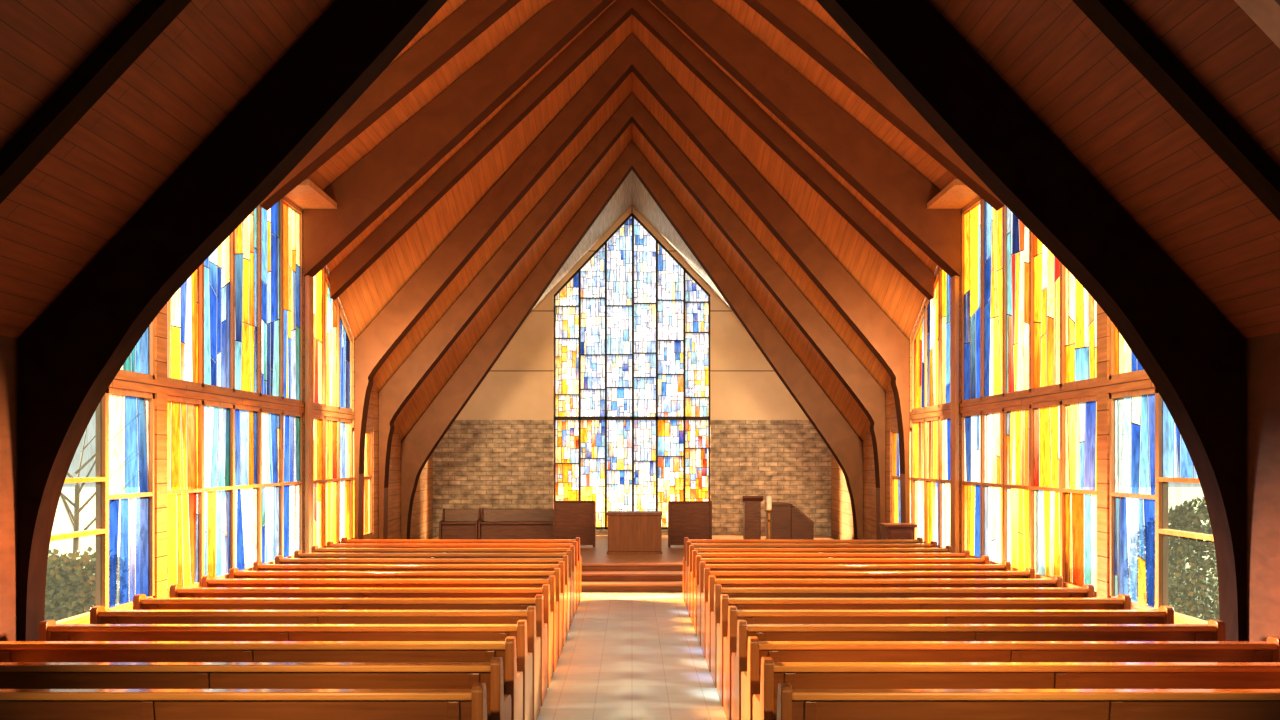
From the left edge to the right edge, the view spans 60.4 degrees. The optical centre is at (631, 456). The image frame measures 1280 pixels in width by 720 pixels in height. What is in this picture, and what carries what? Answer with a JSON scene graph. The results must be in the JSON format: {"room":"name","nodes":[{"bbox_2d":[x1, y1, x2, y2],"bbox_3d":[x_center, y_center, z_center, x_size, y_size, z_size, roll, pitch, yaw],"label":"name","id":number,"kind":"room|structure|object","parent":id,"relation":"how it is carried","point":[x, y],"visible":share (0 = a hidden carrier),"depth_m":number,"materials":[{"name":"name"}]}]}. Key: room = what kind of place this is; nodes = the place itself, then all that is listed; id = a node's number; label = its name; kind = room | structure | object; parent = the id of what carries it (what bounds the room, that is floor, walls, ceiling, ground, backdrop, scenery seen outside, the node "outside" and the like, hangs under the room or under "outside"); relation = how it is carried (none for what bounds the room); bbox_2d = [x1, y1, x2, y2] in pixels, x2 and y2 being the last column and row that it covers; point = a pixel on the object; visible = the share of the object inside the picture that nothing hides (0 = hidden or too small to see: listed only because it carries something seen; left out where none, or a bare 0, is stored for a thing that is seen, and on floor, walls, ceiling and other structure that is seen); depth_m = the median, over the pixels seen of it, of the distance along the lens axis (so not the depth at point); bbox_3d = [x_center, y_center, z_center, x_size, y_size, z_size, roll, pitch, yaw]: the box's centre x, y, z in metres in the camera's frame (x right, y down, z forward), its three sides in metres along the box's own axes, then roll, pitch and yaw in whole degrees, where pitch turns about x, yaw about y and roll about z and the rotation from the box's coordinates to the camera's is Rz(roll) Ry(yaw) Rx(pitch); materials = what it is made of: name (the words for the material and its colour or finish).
{"room":"house of worship","nodes":[
{"label":"house of worship","id":0,"kind":"room"},
{"bbox_2d":[0,196,432,640],"bbox_3d":[-4.325,-0.700,10.750,0.150,5.400,25.500,0,0,0],"label":"wall","id":1,"kind":"structure","parent":0,"point":[421,527],"depth_m":9.96,"materials":[{"name":"brown wood"}]},
{"bbox_2d":[44,387,154,623],"bbox_3d":[-4.310,0.355,8.870,0.080,1.850,1.940,0,0,0],"label":"window","id":2,"kind":"structure","parent":1,"relation":"in","point":[83,571],"depth_m":8.92,"materials":[{"name":"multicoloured glass"}]},
{"bbox_2d":[118,319,154,378],"bbox_3d":[-4.310,-1.945,8.870,0.080,2.510,1.940,0,0,0],"label":"window","id":3,"kind":"structure","parent":1,"relation":"in","point":[145,347],"depth_m":9.68,"materials":[{"name":"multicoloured glass"}]},
{"bbox_2d":[167,395,302,595],"bbox_3d":[-4.310,0.355,12.170,0.080,1.850,4.220,0,0,0],"label":"window","id":4,"kind":"structure","parent":1,"relation":"in","point":[242,423],"depth_m":11.61,"materials":[{"name":"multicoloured glass"}]},
{"bbox_2d":[167,197,302,403],"bbox_3d":[-4.310,-1.945,12.170,0.080,2.510,4.220,0,0,0],"label":"window","id":5,"kind":"structure","parent":1,"relation":"in","point":[268,248],"depth_m":12.43,"materials":[{"name":"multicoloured glass"}]},
{"bbox_2d":[286,179,336,208],"bbox_3d":[-4.022,-3.235,13.565,0.445,0.070,1.230,0,0,0],"label":"trim","id":6,"kind":"structure","parent":1,"relation":"attached to","point":[306,195],"depth_m":13.56,"materials":[{"name":"brown wood"}]},
{"bbox_2d":[314,415,351,547],"bbox_3d":[-4.310,0.355,15.620,0.080,1.850,2.360,0,0,0],"label":"window","id":7,"kind":"structure","parent":1,"relation":"in","point":[332,440],"depth_m":15.78,"materials":[{"name":"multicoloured glass"}]},
{"bbox_2d":[314,267,351,410],"bbox_3d":[-4.310,-1.905,15.620,0.080,2.431,2.360,0,0,0],"label":"window","id":8,"kind":"structure","parent":1,"relation":"in","point":[340,333],"depth_m":15.59,"materials":[{"name":"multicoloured glass"}]},
{"bbox_2d":[352,428,371,538],"bbox_3d":[-4.310,0.415,17.450,0.080,1.730,1.300,0,0,0],"label":"window","id":9,"kind":"structure","parent":1,"relation":"in","point":[367,511],"depth_m":17.82,"materials":[{"name":"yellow glass"}]},
{"bbox_2d":[327,0,936,339],"bbox_3d":[0.000,-4.267,15.600,8.500,4.969,2.600,0,0,0],"label":"ceiling","id":10,"kind":"structure","parent":0,"point":[370,293],"depth_m":16.38,"materials":[{"name":"brown wood"}]},
{"bbox_2d":[330,0,933,299],"bbox_3d":[0.000,-4.430,15.570,8.480,4.389,0.240,0,0,0],"label":"arch","id":11,"kind":"object","parent":10,"relation":"attached to","point":[544,83],"visible":1,"depth_m":15.45,"materials":[{"name":"brown wood"}]},
{"bbox_2d":[433,206,830,537],"bbox_3d":[0.000,-2.100,23.555,8.800,8.200,0.190,0,0,0],"label":"wall","id":12,"kind":"structure","parent":0,"point":[478,464],"depth_m":23.46,"materials":[{"name":"stone"}]},
{"bbox_2d":[554,213,709,528],"bbox_3d":[0.000,-1.840,23.560,3.350,6.780,0.080,0,0,0],"label":"window","id":13,"kind":"structure","parent":12,"relation":"in","point":[659,449],"depth_m":23.56,"materials":[{"name":"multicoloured glass"}]},
{"bbox_2d":[537,592,726,719],"bbox_3d":[0.000,2.060,10.800,8.800,0.120,25.600,0,0,0],"label":"floor","id":14,"kind":"structure","parent":0,"point":[624,655],"depth_m":10.60,"materials":[{"name":"tile"}]},
{"bbox_2d":[0,683,486,719],"bbox_3d":[-2.360,1.555,5.590,3.280,0.890,0.560,0,0,0],"label":"pew","id":15,"kind":"object","parent":14,"relation":"on","point":[15,704],"visible":1,"depth_m":5.37,"materials":[{"name":"brown wood"}]},
{"bbox_2d":[0,657,510,719],"bbox_3d":[-2.360,1.555,6.290,3.280,0.890,0.560,0,0,0],"label":"pew","id":16,"kind":"object","parent":14,"relation":"on","point":[13,675],"visible":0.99,"depth_m":6.07,"materials":[{"name":"brown wood"}]},
{"bbox_2d":[0,636,522,719],"bbox_3d":[-2.360,1.555,6.990,3.280,0.890,0.560,0,0,0],"label":"pew","id":17,"kind":"object","parent":14,"relation":"on","point":[10,651],"visible":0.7,"depth_m":6.76,"materials":[{"name":"brown wood"}]},
{"bbox_2d":[39,620,532,719],"bbox_3d":[-2.360,1.555,7.690,3.280,0.890,0.560,0,0,0],"label":"pew","id":18,"kind":"object","parent":14,"relation":"on","point":[49,630],"visible":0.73,"depth_m":7.46,"materials":[{"name":"brown wood"}]},
{"bbox_2d":[90,606,540,719],"bbox_3d":[-2.360,1.555,8.390,3.280,0.890,0.560,0,0,0],"label":"pew","id":19,"kind":"object","parent":14,"relation":"on","point":[98,614],"visible":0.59,"depth_m":8.16,"materials":[{"name":"brown wood"}]},
{"bbox_2d":[133,594,546,706],"bbox_3d":[-2.360,1.555,9.090,3.280,0.890,0.560,0,0,0],"label":"pew","id":20,"kind":"object","parent":14,"relation":"on","point":[140,602],"visible":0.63,"depth_m":8.86,"materials":[{"name":"brown wood"}]},
{"bbox_2d":[170,584,552,687],"bbox_3d":[-2.360,1.555,9.790,3.280,0.890,0.560,0,0,0],"label":"pew","id":21,"kind":"object","parent":14,"relation":"on","point":[176,590],"visible":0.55,"depth_m":9.54,"materials":[{"name":"brown wood"}]},
{"bbox_2d":[201,575,557,671],"bbox_3d":[-2.360,1.555,10.490,3.280,0.890,0.560,0,0,0],"label":"pew","id":22,"kind":"object","parent":14,"relation":"on","point":[207,581],"visible":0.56,"depth_m":10.24,"materials":[{"name":"brown wood"}]},
{"bbox_2d":[229,568,562,658],"bbox_3d":[-2.360,1.555,11.190,3.280,0.890,0.560,0,0,0],"label":"pew","id":23,"kind":"object","parent":14,"relation":"on","point":[234,573],"visible":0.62,"depth_m":10.93,"materials":[{"name":"brown wood"}]},
{"bbox_2d":[253,561,566,645],"bbox_3d":[-2.360,1.555,11.890,3.280,0.890,0.560,0,0,0],"label":"pew","id":24,"kind":"object","parent":14,"relation":"on","point":[257,566],"visible":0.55,"depth_m":11.63,"materials":[{"name":"brown wood"}]},
{"bbox_2d":[275,555,569,634],"bbox_3d":[-2.360,1.555,12.590,3.280,0.890,0.560,0,0,0],"label":"pew","id":25,"kind":"object","parent":14,"relation":"on","point":[279,559],"visible":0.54,"depth_m":12.32,"materials":[{"name":"brown wood"}]},
{"bbox_2d":[294,550,573,625],"bbox_3d":[-2.360,1.555,13.290,3.280,0.890,0.560,0,0,0],"label":"pew","id":26,"kind":"object","parent":14,"relation":"on","point":[297,554],"visible":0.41,"depth_m":13.03,"materials":[{"name":"brown wood"}]},
{"bbox_2d":[311,545,575,615],"bbox_3d":[-2.360,1.555,13.990,3.280,0.890,0.560,0,0,0],"label":"pew","id":27,"kind":"object","parent":14,"relation":"on","point":[314,549],"visible":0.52,"depth_m":13.73,"materials":[{"name":"brown wood"}]},
{"bbox_2d":[327,541,578,609],"bbox_3d":[-2.360,1.555,14.690,3.280,0.890,0.560,0,0,0],"label":"pew","id":28,"kind":"object","parent":14,"relation":"on","point":[330,544],"visible":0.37,"depth_m":14.42,"materials":[{"name":"brown wood"}]},
{"bbox_2d":[341,537,580,601],"bbox_3d":[-2.360,1.555,15.390,3.280,0.890,0.560,0,0,0],"label":"pew","id":29,"kind":"object","parent":14,"relation":"on","point":[343,539],"visible":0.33,"depth_m":15.12,"materials":[{"name":"brown wood"}]},
{"bbox_2d":[18,0,1245,640],"bbox_3d":[0.000,-1.664,7.720,8.480,7.329,0.240,0,0,0],"label":"arch","id":30,"kind":"object","parent":14,"relation":"on","point":[1195,359],"visible":0.96,"depth_m":7.60,"materials":[{"name":"brown wood"}]},
{"bbox_2d":[304,0,959,552],"bbox_3d":[0.000,-2.370,14.350,8.480,8.739,0.300,0,0,0],"label":"arch","id":31,"kind":"object","parent":14,"relation":"on","point":[365,191],"visible":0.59,"depth_m":14.20,"materials":[{"name":"brown wood"}]},
{"bbox_2d":[354,33,909,538],"bbox_3d":[0.000,-2.240,16.960,8.480,8.479,0.320,0,0,0],"label":"arch","id":32,"kind":"object","parent":14,"relation":"on","point":[374,345],"visible":0.92,"depth_m":16.80,"materials":[{"name":"brown wood"}]},
{"bbox_2d":[379,93,884,538],"bbox_3d":[0.000,-2.047,18.560,8.480,8.093,0.320,0,0,0],"label":"arch","id":33,"kind":"object","parent":14,"relation":"on","point":[403,384],"visible":0.94,"depth_m":18.40,"materials":[{"name":"brown wood"}]},
{"bbox_2d":[401,141,862,538],"bbox_3d":[0.000,-1.905,20.360,8.480,7.809,0.320,0,0,0],"label":"arch","id":34,"kind":"object","parent":14,"relation":"on","point":[417,447],"visible":0.88,"depth_m":20.20,"materials":[{"name":"brown wood"}]},
{"bbox_2d":[432,535,831,591],"bbox_3d":[0.000,1.830,19.865,8.160,0.340,7.170,0,0,0],"label":"platform","id":35,"kind":"object","parent":14,"relation":"on","point":[601,571],"visible":0.14,"depth_m":17.08,"materials":[{"name":"brown wood"}]},
{"bbox_2d":[439,509,480,538],"bbox_3d":[-3.255,1.325,20.845,0.720,0.670,0.490,0,0,0],"label":"bench","id":36,"kind":"object","parent":35,"relation":"on","point":[455,523],"visible":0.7,"depth_m":20.70,"materials":[{"name":"brown wood"}]},
{"bbox_2d":[478,509,553,538],"bbox_3d":[-2.170,1.325,20.845,1.420,0.670,0.490,0,0,0],"label":"bench","id":37,"kind":"object","parent":35,"relation":"on","point":[494,523],"visible":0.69,"depth_m":20.70,"materials":[{"name":"brown wood"}]},
{"bbox_2d":[554,501,595,546],"bbox_3d":[-1.060,1.230,20.365,0.760,0.859,0.350,0,0,0],"label":"desk","id":38,"kind":"object","parent":35,"relation":"on","point":[572,519],"visible":0.88,"depth_m":20.23,"materials":[{"name":"brown wood"}]},
{"bbox_2d":[607,511,661,553],"bbox_3d":[0.045,1.305,19.070,0.950,0.710,0.540,0,0,0],"label":"altar","id":39,"kind":"object","parent":35,"relation":"on","point":[629,532],"visible":1,"depth_m":18.82,"materials":[{"name":"brown wood"}]},
{"bbox_2d":[668,501,711,546],"bbox_3d":[1.070,1.235,20.365,0.800,0.849,0.350,0,0,0],"label":"desk","id":40,"kind":"object","parent":35,"relation":"on","point":[690,519],"visible":0.84,"depth_m":20.23,"materials":[{"name":"brown wood"}]},
{"bbox_2d":[741,496,762,538],"bbox_3d":[2.250,1.191,20.655,0.380,0.939,0.410,0,0,0],"label":"lectern","id":41,"kind":"object","parent":35,"relation":"on","point":[751,504],"visible":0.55,"depth_m":20.50,"materials":[{"name":"brown wood"}]},
{"bbox_2d":[765,496,772,538],"bbox_3d":[2.530,1.188,20.300,0.220,0.945,0.220,0,0,0],"label":"candle stand","id":42,"kind":"object","parent":35,"relation":"on","point":[768,509],"visible":0.71,"depth_m":20.27,"materials":[{"name":"gold metal"}]},
{"bbox_2d":[766,496,771,509],"bbox_3d":[2.530,0.843,20.300,0.100,0.255,0.100,0,0,0],"label":"candle","id":43,"kind":"object","parent":42,"relation":"on","point":[768,498],"depth_m":20.26,"materials":[{"name":"white wax"}]},
{"bbox_2d":[765,502,813,538],"bbox_3d":[3.029,1.275,21.175,0.818,0.770,0.990,0,0,0],"label":"piano","id":44,"kind":"object","parent":35,"relation":"on","point":[787,521],"visible":0.75,"depth_m":20.70,"materials":[{"name":"brown wood"}]},
{"bbox_2d":[683,537,922,601],"bbox_3d":[2.360,1.555,15.390,3.280,0.890,0.560,0,0,0],"label":"pew","id":45,"kind":"object","parent":14,"relation":"on","point":[919,539],"visible":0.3,"depth_m":15.12,"materials":[{"name":"brown wood"}]},
{"bbox_2d":[685,541,936,609],"bbox_3d":[2.360,1.555,14.690,3.280,0.890,0.560,0,0,0],"label":"pew","id":46,"kind":"object","parent":14,"relation":"on","point":[933,544],"visible":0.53,"depth_m":14.42,"materials":[{"name":"brown wood"}]},
{"bbox_2d":[688,545,952,615],"bbox_3d":[2.360,1.555,13.990,3.280,0.890,0.560,0,0,0],"label":"pew","id":47,"kind":"object","parent":14,"relation":"on","point":[949,549],"visible":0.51,"depth_m":13.73,"materials":[{"name":"brown wood"}]},
{"bbox_2d":[690,550,969,625],"bbox_3d":[2.360,1.555,13.290,3.280,0.890,0.560,0,0,0],"label":"pew","id":48,"kind":"object","parent":14,"relation":"on","point":[965,554],"visible":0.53,"depth_m":13.03,"materials":[{"name":"brown wood"}]},
{"bbox_2d":[694,555,988,634],"bbox_3d":[2.360,1.555,12.590,3.280,0.890,0.560,0,0,0],"label":"pew","id":49,"kind":"object","parent":14,"relation":"on","point":[984,559],"visible":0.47,"depth_m":12.32,"materials":[{"name":"brown wood"}]},
{"bbox_2d":[697,561,1010,645],"bbox_3d":[2.360,1.555,11.890,3.280,0.890,0.560,0,0,0],"label":"pew","id":50,"kind":"object","parent":14,"relation":"on","point":[1005,566],"visible":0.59,"depth_m":11.63,"materials":[{"name":"brown wood"}]},
{"bbox_2d":[701,568,1034,658],"bbox_3d":[2.360,1.555,11.190,3.280,0.890,0.560,0,0,0],"label":"pew","id":51,"kind":"object","parent":14,"relation":"on","point":[1029,573],"visible":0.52,"depth_m":10.93,"materials":[{"name":"brown wood"}]},
{"bbox_2d":[706,575,1062,671],"bbox_3d":[2.360,1.555,10.490,3.280,0.890,0.560,0,0,0],"label":"pew","id":52,"kind":"object","parent":14,"relation":"on","point":[1056,581],"visible":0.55,"depth_m":10.24,"materials":[{"name":"brown wood"}]},
{"bbox_2d":[879,523,916,538],"bbox_3d":[3.900,1.490,16.142,0.460,1.020,0.475,0,0,0],"label":"base cabinet","id":53,"kind":"object","parent":14,"relation":"on","point":[888,530],"visible":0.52,"depth_m":15.95,"materials":[{"name":"brown wood"}]},
{"bbox_2d":[711,584,1093,687],"bbox_3d":[2.360,1.555,9.790,3.280,0.890,0.560,0,0,0],"label":"pew","id":54,"kind":"object","parent":14,"relation":"on","point":[1087,590],"visible":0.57,"depth_m":9.54,"materials":[{"name":"brown wood"}]},
{"bbox_2d":[717,594,1130,706],"bbox_3d":[2.360,1.555,9.090,3.280,0.890,0.560,0,0,0],"label":"pew","id":55,"kind":"object","parent":14,"relation":"on","point":[1123,602],"visible":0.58,"depth_m":8.86,"materials":[{"name":"brown wood"}]},
{"bbox_2d":[723,606,1173,719],"bbox_3d":[2.360,1.555,8.390,3.280,0.890,0.560,0,0,0],"label":"pew","id":56,"kind":"object","parent":14,"relation":"on","point":[1165,614],"visible":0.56,"depth_m":8.16,"materials":[{"name":"brown wood"}]},
{"bbox_2d":[731,620,1224,719],"bbox_3d":[2.360,1.555,7.690,3.280,0.890,0.560,0,0,0],"label":"pew","id":57,"kind":"object","parent":14,"relation":"on","point":[1214,630],"visible":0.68,"depth_m":7.46,"materials":[{"name":"brown wood"}]},
{"bbox_2d":[741,636,1279,719],"bbox_3d":[2.360,1.555,6.990,3.280,0.890,0.560,0,0,0],"label":"pew","id":58,"kind":"object","parent":14,"relation":"on","point":[1269,650],"visible":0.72,"depth_m":6.76,"materials":[{"name":"brown wood"}]},
{"bbox_2d":[753,657,1279,719],"bbox_3d":[2.360,1.555,6.290,3.280,0.890,0.560,0,0,0],"label":"pew","id":59,"kind":"object","parent":14,"relation":"on","point":[800,675],"visible":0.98,"depth_m":6.07,"materials":[{"name":"brown wood"}]},
{"bbox_2d":[777,683,1279,719],"bbox_3d":[2.360,1.555,5.590,3.280,0.890,0.560,0,0,0],"label":"pew","id":60,"kind":"object","parent":14,"relation":"on","point":[792,704],"visible":1,"depth_m":5.37,"materials":[{"name":"brown wood"}]},
{"bbox_2d":[306,0,957,190],"bbox_3d":[0.000,-4.996,11.070,8.500,3.511,6.460,0,0,0],"label":"ceiling","id":61,"kind":"structure","parent":0,"point":[523,11],"depth_m":13.85,"materials":[{"name":"brown wood"}]},
{"bbox_2d":[259,0,1004,209],"bbox_3d":[0.000,-4.800,12.650,8.480,3.879,0.260,0,0,0],"label":"arch","id":62,"kind":"object","parent":61,"relation":"attached to","point":[473,17],"visible":0.67,"depth_m":12.52,"materials":[{"name":"brown wood"}]},
{"bbox_2d":[394,122,869,441],"bbox_3d":[0.000,-3.185,19.400,8.500,5.840,1.800,0,0,0],"label":"ceiling","id":63,"kind":"structure","parent":0,"point":[464,344],"depth_m":19.86,"materials":[{"name":"brown wood"}]},
{"bbox_2d":[373,72,890,391],"bbox_3d":[0.000,-3.788,17.700,8.500,5.405,1.600,0,0,0],"label":"ceiling","id":64,"kind":"structure","parent":0,"point":[525,206],"depth_m":18.18,"materials":[{"name":"brown wood"}]},
{"bbox_2d":[530,170,733,312],"bbox_3d":[0.000,-3.043,21.900,8.500,5.556,3.200,0,0,0],"label":"ceiling","id":65,"kind":"structure","parent":0,"point":[631,192],"depth_m":22.79,"materials":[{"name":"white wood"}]},
{"bbox_2d":[0,0,1279,338],"bbox_3d":[0.000,-3.080,2.920,8.500,4.521,9.840,0,0,0],"label":"ceiling","id":66,"kind":"structure","parent":0,"point":[1218,233],"depth_m":6.83,"materials":[{"name":"brown wood"}]},
{"bbox_2d":[0,0,191,203],"bbox_3d":[-2.125,-3.005,6.090,4.250,4.661,0.180,0,0,0],"label":"beam","id":67,"kind":"structure","parent":66,"relation":"attached to","point":[148,19],"depth_m":6.02,"materials":[{"name":"brown wood"}]},
{"bbox_2d":[1072,0,1279,220],"bbox_3d":[2.125,-3.005,6.090,4.250,4.661,0.180,0,0,0],"label":"beam","id":68,"kind":"structure","parent":66,"relation":"attached to","point":[1114,19],"depth_m":6.02,"materials":[{"name":"brown wood"}]},
{"bbox_2d":[831,196,1279,640],"bbox_3d":[4.325,-0.700,10.750,0.150,5.400,25.500,0,0,0],"label":"wall","id":69,"kind":"structure","parent":0,"point":[842,527],"depth_m":9.30,"materials":[{"name":"brown wood"}]},
{"bbox_2d":[892,428,911,522],"bbox_3d":[4.310,0.415,17.450,0.080,1.730,1.300,0,0,0],"label":"window","id":70,"kind":"structure","parent":69,"relation":"in","point":[895,436],"depth_m":17.88,"materials":[{"name":"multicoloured glass"}]},
{"bbox_2d":[912,415,949,547],"bbox_3d":[4.310,0.355,15.620,0.080,1.850,2.360,0,0,0],"label":"window","id":71,"kind":"structure","parent":69,"relation":"in","point":[931,471],"depth_m":15.85,"materials":[{"name":"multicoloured glass"}]},
{"bbox_2d":[912,267,950,410],"bbox_3d":[4.310,-1.905,15.620,0.080,2.431,2.360,0,0,0],"label":"window","id":72,"kind":"structure","parent":69,"relation":"in","point":[922,373],"depth_m":15.64,"materials":[{"name":"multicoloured glass"}]},
{"bbox_2d":[927,179,977,208],"bbox_3d":[4.022,-3.235,13.565,0.445,0.070,1.230,0,0,0],"label":"trim","id":73,"kind":"structure","parent":69,"relation":"attached to","point":[956,195],"depth_m":13.56,"materials":[{"name":"brown wood"}]},
{"bbox_2d":[961,395,1096,595],"bbox_3d":[4.310,0.355,12.170,0.080,1.850,4.220,0,0,0],"label":"window","id":74,"kind":"structure","parent":69,"relation":"in","point":[1031,514],"depth_m":11.69,"materials":[{"name":"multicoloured glass"}]},
{"bbox_2d":[961,197,1096,403],"bbox_3d":[4.310,-1.945,12.170,0.080,2.510,4.220,0,0,0],"label":"window","id":75,"kind":"structure","parent":69,"relation":"in","point":[1073,352],"depth_m":12.43,"materials":[{"name":"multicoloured glass"}]},
{"bbox_2d":[1109,319,1145,378],"bbox_3d":[4.310,-1.945,8.870,0.080,2.510,1.940,0,0,0],"label":"window","id":76,"kind":"structure","parent":69,"relation":"in","point":[1116,341],"depth_m":9.70,"materials":[{"name":"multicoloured glass"}]},
{"bbox_2d":[1109,387,1219,623],"bbox_3d":[4.310,0.355,8.870,0.080,1.850,1.940,0,0,0],"label":"window","id":77,"kind":"structure","parent":69,"relation":"in","point":[1180,566],"depth_m":8.99,"materials":[{"name":"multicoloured glass"}]},
{"bbox_2d":[1234,0,1279,48],"bbox_3d":[2.125,-3.050,5.200,4.250,4.571,0.200,0,0,0],"label":"trim","id":78,"kind":"structure","parent":69,"relation":"attached to","point":[1265,13],"depth_m":5.23,"materials":[{"name":"brown wood"}]},
{"label":"outside","id":79,"kind":"structure","parent":0,"visible":0},
{"bbox_2d":[109,487,1154,600],"bbox_3d":[0.000,2.300,35.000,90.000,0.200,90.000,0,0,0],"label":"ground","id":80,"kind":"structure","parent":79,"point":[246,513],"depth_m":44.41,"materials":[{"name":"white"}]},
{"bbox_2d":[109,415,138,493],"bbox_3d":[-6.099,0.764,12.114,1.457,2.873,1.629,0,0,0],"label":"bare tree","id":81,"kind":"object","parent":80,"relation":"on","point":[110,440],"visible":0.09,"depth_m":12.17,"materials":[{"name":"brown plant"}]},
{"bbox_2d":[1128,528,1154,605],"bbox_3d":[5.948,1.315,11.424,1.899,1.868,1.879,0,0,0],"label":"shrub","id":82,"kind":"object","parent":80,"relation":"on","point":[1144,528],"visible":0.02,"depth_m":11.44,"materials":[{"name":"green plant"}]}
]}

